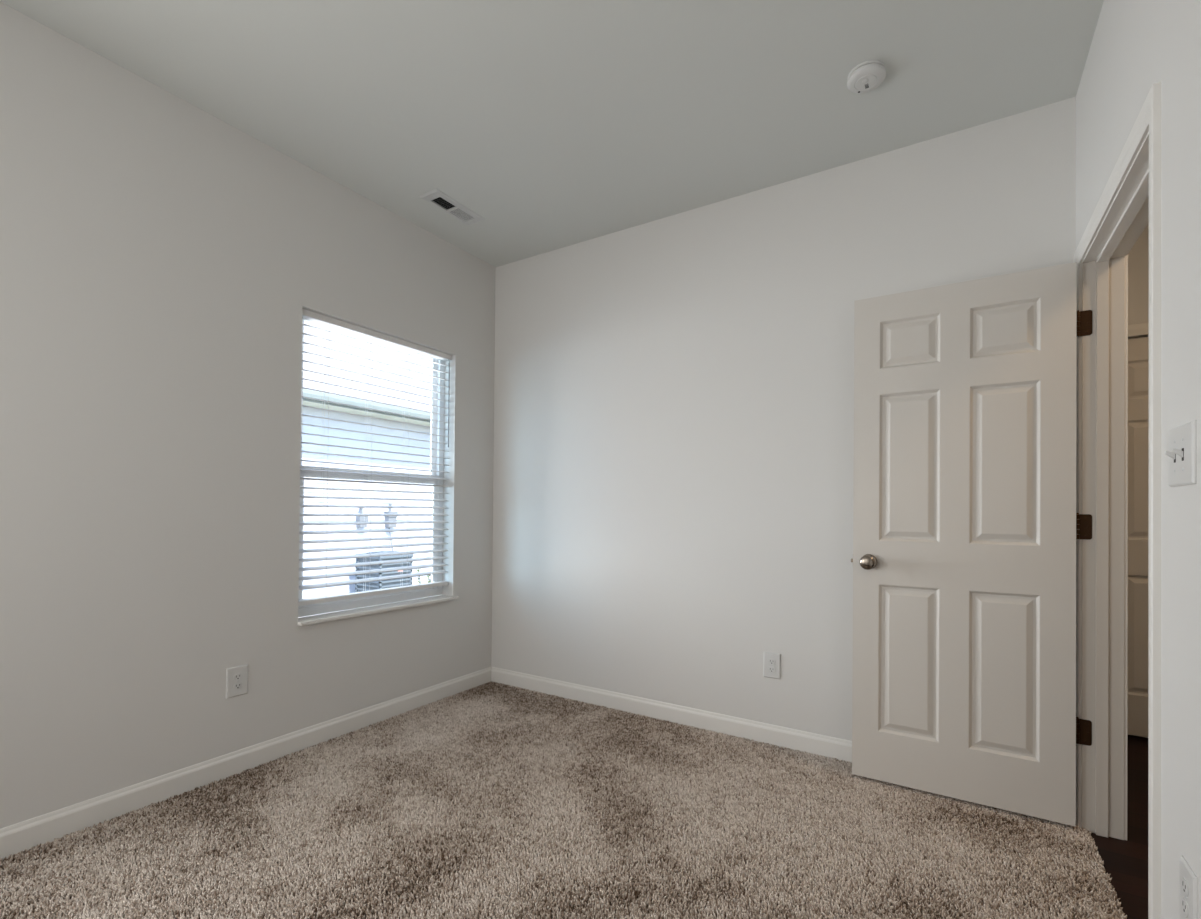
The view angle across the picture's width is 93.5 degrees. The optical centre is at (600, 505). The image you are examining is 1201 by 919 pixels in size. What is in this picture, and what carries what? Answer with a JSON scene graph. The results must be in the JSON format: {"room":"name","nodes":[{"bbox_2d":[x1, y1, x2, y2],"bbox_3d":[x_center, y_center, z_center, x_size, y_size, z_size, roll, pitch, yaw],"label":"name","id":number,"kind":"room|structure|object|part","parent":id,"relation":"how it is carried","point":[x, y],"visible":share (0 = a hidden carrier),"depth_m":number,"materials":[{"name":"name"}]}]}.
{"room":"empty bedroom","nodes":[
{"label":"empty bedroom","id":0,"kind":"room"},
{"bbox_2d":[0,2,495,828],"bbox_3d":[-1.752,-0.138,2.218,0.140,2.938,3.940,0,-1,32],"label":"wall","id":1,"kind":"structure","parent":0,"point":[161,261],"depth_m":2.21,"materials":[{"name":"white paint"}]},
{"bbox_2d":[226,664,247,698],"bbox_3d":[-1.548,0.750,2.410,0.009,0.126,0.086,0,-1,32],"label":"wall outlet","id":2,"kind":"object","parent":1,"relation":"attached to","point":[236,677],"visible":1,"depth_m":2.40,"materials":[{"name":"white plastic"}]},
{"bbox_2d":[233,673,241,680],"bbox_3d":[-1.545,0.730,2.409,0.003,0.027,0.034,0,-1,32],"label":"socket","id":3,"kind":"object","parent":2,"relation":"attached to","point":[236,676],"depth_m":2.41,"materials":[{"name":"white plastic"}]},
{"bbox_2d":[233,682,241,689],"bbox_3d":[-1.546,0.769,2.408,0.003,0.027,0.034,0,-1,32],"label":"socket","id":4,"kind":"object","parent":2,"relation":"attached to","point":[236,685],"depth_m":2.41,"materials":[{"name":"white plastic"}]},
{"bbox_2d":[0,667,491,859],"bbox_3d":[-1.699,1.093,2.167,0.012,0.100,3.700,0,-1,32],"label":"baseboard","id":5,"kind":"structure","parent":1,"relation":"attached to","point":[18,837],"depth_m":2.30,"materials":[{"name":"white paint"}]},
{"bbox_2d":[298,319,458,625],"bbox_3d":[-1.189,-0.181,3.085,0.165,1.494,0.986,0,-1,32],"label":"window","id":6,"kind":"structure","parent":1,"relation":"in","point":[311,611],"depth_m":3.17,"materials":[{"name":"plastic"}]},
{"bbox_3d":[-1.240,0.156,3.101,0.018,0.692,0.880,0,-1,32],"label":"sash","id":7,"kind":"part","parent":6,"relation":"part of","materials":[{"name":"plastic"}]},
{"bbox_3d":[-1.250,-0.531,3.118,0.018,0.777,0.880,0,-1,32],"label":"sash","id":8,"kind":"part","parent":6,"relation":"part of","materials":[{"name":"plastic"}]},
{"bbox_2d":[298,309,451,605],"bbox_3d":[-1.188,-0.223,3.075,0.074,1.409,0.946,0,-1,32],"label":"window blind","id":9,"kind":"object","parent":6,"relation":"attached to","point":[306,314],"visible":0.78,"depth_m":3.01,"materials":[{"name":"white plastic"}]},
{"bbox_3d":[-1.365,-0.222,2.810,0.055,1.363,0.014,0,-1,32],"label":"ladder cord","id":10,"kind":"part","parent":9,"relation":"part of","materials":[{"name":"white fabric"}]},
{"bbox_3d":[-1.235,-0.219,3.018,0.055,1.363,0.014,0,-1,32],"label":"ladder cord","id":11,"kind":"part","parent":9,"relation":"part of","materials":[{"name":"white fabric"}]},
{"bbox_3d":[-1.202,0.470,3.074,0.050,0.022,0.940,0,-1,32],"label":"rail","id":12,"kind":"part","parent":9,"relation":"part of","materials":[{"name":"white plastic"}]},
{"bbox_3d":[-1.108,-0.216,3.221,0.055,1.363,0.014,0,-1,32],"label":"ladder cord","id":13,"kind":"part","parent":9,"relation":"part of","materials":[{"name":"white fabric"}]},
{"bbox_3d":[-1.177,0.557,3.067,0.122,0.018,0.986,0,-1,32],"label":"sill","id":14,"kind":"part","parent":6,"relation":"part of","materials":[{"name":"white paint"}]},
{"bbox_2d":[0,0,1103,266],"bbox_3d":[0.460,-1.654,1.504,4.640,0.120,5.040,0,-1,32],"label":"ceiling","id":15,"kind":"structure","parent":0,"point":[559,124],"depth_m":2.13,"materials":[{"name":"white paint"}]},
{"bbox_2d":[419,189,484,224],"bbox_3d":[-0.788,-1.586,3.023,0.132,0.011,0.348,0,-1,32],"label":"ceiling vent","id":16,"kind":"object","parent":15,"relation":"in","point":[437,198],"visible":1,"depth_m":3.01,"materials":[{"name":"metal"}]},
{"bbox_2d":[847,60,885,92],"bbox_3d":[0.975,-1.566,2.074,0.129,0.037,0.129,0,-1,32],"label":"smoke detector","id":17,"kind":"object","parent":15,"relation":"attached to","point":[866,76],"visible":1,"depth_m":2.05,"materials":[{"name":"white plastic"}]},
{"bbox_2d":[0,689,1147,918],"bbox_3d":[0.434,1.250,1.479,4.640,0.188,5.040,0,-1,32],"label":"floor","id":18,"kind":"structure","parent":0,"point":[1126,861],"depth_m":1.88,"materials":[{"name":"brown wood"}]},
{"bbox_2d":[0,681,1126,918],"bbox_3d":[-0.225,1.145,1.689,3.007,0.016,2.930,0,-1,32],"label":"carpet","id":19,"kind":"object","parent":18,"relation":"on","point":[472,709],"visible":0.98,"depth_m":1.95,"materials":[{"name":"beige carpet"}]},
{"bbox_2d":[491,97,1075,740],"bbox_3d":[0.585,-0.111,3.008,2.985,2.938,0.120,0,-1,32],"label":"wall","id":20,"kind":"structure","parent":0,"point":[673,465],"depth_m":2.90,"materials":[{"name":"white paint"}]},
{"bbox_2d":[491,667,851,762],"bbox_3d":[0.545,1.119,2.938,2.972,0.100,0.012,0,-1,32],"label":"baseboard","id":21,"kind":"structure","parent":20,"relation":"attached to","point":[840,749],"depth_m":2.98,"materials":[{"name":"white paint"}]},
{"bbox_2d":[763,652,780,679],"bbox_3d":[0.837,0.782,2.762,0.083,0.124,0.009,0,-1,32],"label":"wall outlet","id":22,"kind":"object","parent":20,"relation":"attached to","point":[772,661],"visible":1,"depth_m":2.76,"materials":[{"name":"white plastic"}]},
{"bbox_2d":[768,659,774,664],"bbox_3d":[0.836,0.762,2.760,0.034,0.027,0.003,0,-1,32],"label":"socket","id":23,"kind":"object","parent":22,"relation":"attached to","point":[770,661],"depth_m":2.76,"materials":[{"name":"white plastic"}]},
{"bbox_2d":[768,667,774,672],"bbox_3d":[0.836,0.801,2.759,0.034,0.027,0.003,0,-1,32],"label":"socket","id":24,"kind":"object","parent":22,"relation":"attached to","point":[770,669],"depth_m":2.76,"materials":[{"name":"white plastic"}]},
{"bbox_2d":[1076,0,1200,918],"bbox_3d":[1.146,-0.123,0.982,0.116,2.938,4.920,0,-1,32],"label":"wall","id":25,"kind":"structure","parent":0,"point":[1136,45],"depth_m":1.19,"materials":[{"name":"white paint"}]},
{"bbox_2d":[851,262,1091,826],"bbox_3d":[1.420,0.134,2.230,0.798,2.026,0.166,0,-1,32],"label":"door","id":26,"kind":"structure","parent":25,"relation":"in","point":[967,526],"depth_m":2.20,"materials":[{"name":"grey paint"}]},
{"bbox_3d":[1.114,0.236,2.355,0.061,0.061,0.056,0,-1,32],"label":"knob","id":27,"kind":"part","parent":26,"relation":"part of","materials":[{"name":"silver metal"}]},
{"bbox_2d":[1074,82,1160,918],"bbox_3d":[1.565,0.109,1.652,0.147,2.116,0.989,0,-1,32],"label":"door frame","id":28,"kind":"structure","parent":25,"relation":"attached to","point":[1130,200],"depth_m":2.00,"materials":[{"name":"grey paint"}]},
{"bbox_3d":[1.621,0.110,1.617,0.016,2.116,0.989,0,-1,32],"label":"casing","id":29,"kind":"part","parent":28,"relation":"part of","materials":[{"name":"white paint"}]},
{"bbox_2d":[1165,420,1196,486],"bbox_3d":[1.169,-0.101,1.147,0.022,0.122,0.146,0,-1,32],"label":"light switch","id":30,"kind":"object","parent":25,"relation":"attached to","point":[1181,453],"visible":1,"depth_m":1.12,"materials":[{"name":"white plastic"}]},
{"bbox_2d":[1179,855,1197,918],"bbox_3d":[1.146,0.766,1.104,0.009,0.124,0.083,0,-1,32],"label":"wall outlet","id":31,"kind":"object","parent":25,"relation":"attached to","point":[1188,880],"visible":1,"depth_m":1.10,"materials":[{"name":"white plastic"}]},
{"bbox_2d":[1181,877,1188,896],"bbox_3d":[1.144,0.747,1.106,0.003,0.027,0.034,0,-1,32],"label":"socket","id":32,"kind":"object","parent":31,"relation":"attached to","point":[1184,880],"depth_m":1.10,"materials":[{"name":"white plastic"}]},
{"bbox_2d":[1181,897,1188,916],"bbox_3d":[1.143,0.785,1.105,0.003,0.027,0.034,0,-1,32],"label":"socket","id":33,"kind":"object","parent":31,"relation":"attached to","point":[1184,900],"depth_m":1.10,"materials":[{"name":"white plastic"}]},
{"bbox_2d":[1128,223,1148,737],"bbox_3d":[3.125,-0.090,2.716,1.399,2.938,0.120,0,-1,32],"label":"wall","id":34,"kind":"structure","parent":0,"point":[1138,256],"depth_m":2.89,"materials":[{"name":"white paint"}]},
{"bbox_2d":[1128,323,1148,736],"bbox_3d":[2.924,0.132,2.764,0.870,2.114,0.100,0,-1,32],"label":"door","id":35,"kind":"structure","parent":34,"relation":"in","point":[1138,348],"depth_m":2.89,"materials":[{"name":"grey paint"}]},
{"bbox_3d":[2.922,0.132,2.760,0.870,2.114,0.016,0,-1,32],"label":"casing","id":36,"kind":"part","parent":35,"relation":"part of","materials":[{"name":"white paint"}]},
{"label":"outside","id":37,"kind":"structure","parent":0,"visible":0},
{"bbox_3d":[-3.541,1.733,7.853,8.860,0.300,20.000,0,-1,32],"label":"ground","id":38,"kind":"structure","parent":37,"visible":0},
{"bbox_2d":[299,321,431,617],"bbox_3d":[-5.117,-1.163,8.881,5.002,5.482,18.600,0,-1,32],"label":"house","id":39,"kind":"structure","parent":38,"relation":"on","point":[348,588],"depth_m":8.11,"materials":[{"name":"white"}]},
{"bbox_2d":[356,508,367,526],"bbox_3d":[-3.336,0.161,7.913,0.102,0.290,0.131,0,-1,32],"label":"utility box","id":40,"kind":"object","parent":39,"relation":"attached to","point":[358,518],"visible":0.66,"depth_m":7.88,"materials":[{"name":"grey metal"}]},
{"bbox_2d":[385,503,397,526],"bbox_3d":[-3.081,0.141,8.320,0.102,0.360,0.156,0,-1,32],"label":"utility box","id":41,"kind":"object","parent":39,"relation":"attached to","point":[387,518],"visible":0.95,"depth_m":8.28,"materials":[{"name":"grey metal"}]},
{"bbox_2d":[355,550,412,607],"bbox_3d":[-2.963,1.108,7.737,0.720,0.980,0.720,0,-1,32],"label":"air conditioner","id":42,"kind":"object","parent":38,"relation":"on","point":[382,584],"visible":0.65,"depth_m":7.58,"materials":[{"name":"metal"}]},
{"bbox_2d":[415,568,430,597],"bbox_3d":[-2.585,1.240,8.357,0.438,0.715,0.410,0,-1,32],"label":"plant","id":43,"kind":"object","parent":38,"relation":"on","point":[418,578],"visible":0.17,"depth_m":8.30,"materials":[{"name":"green plant"}]}
]}

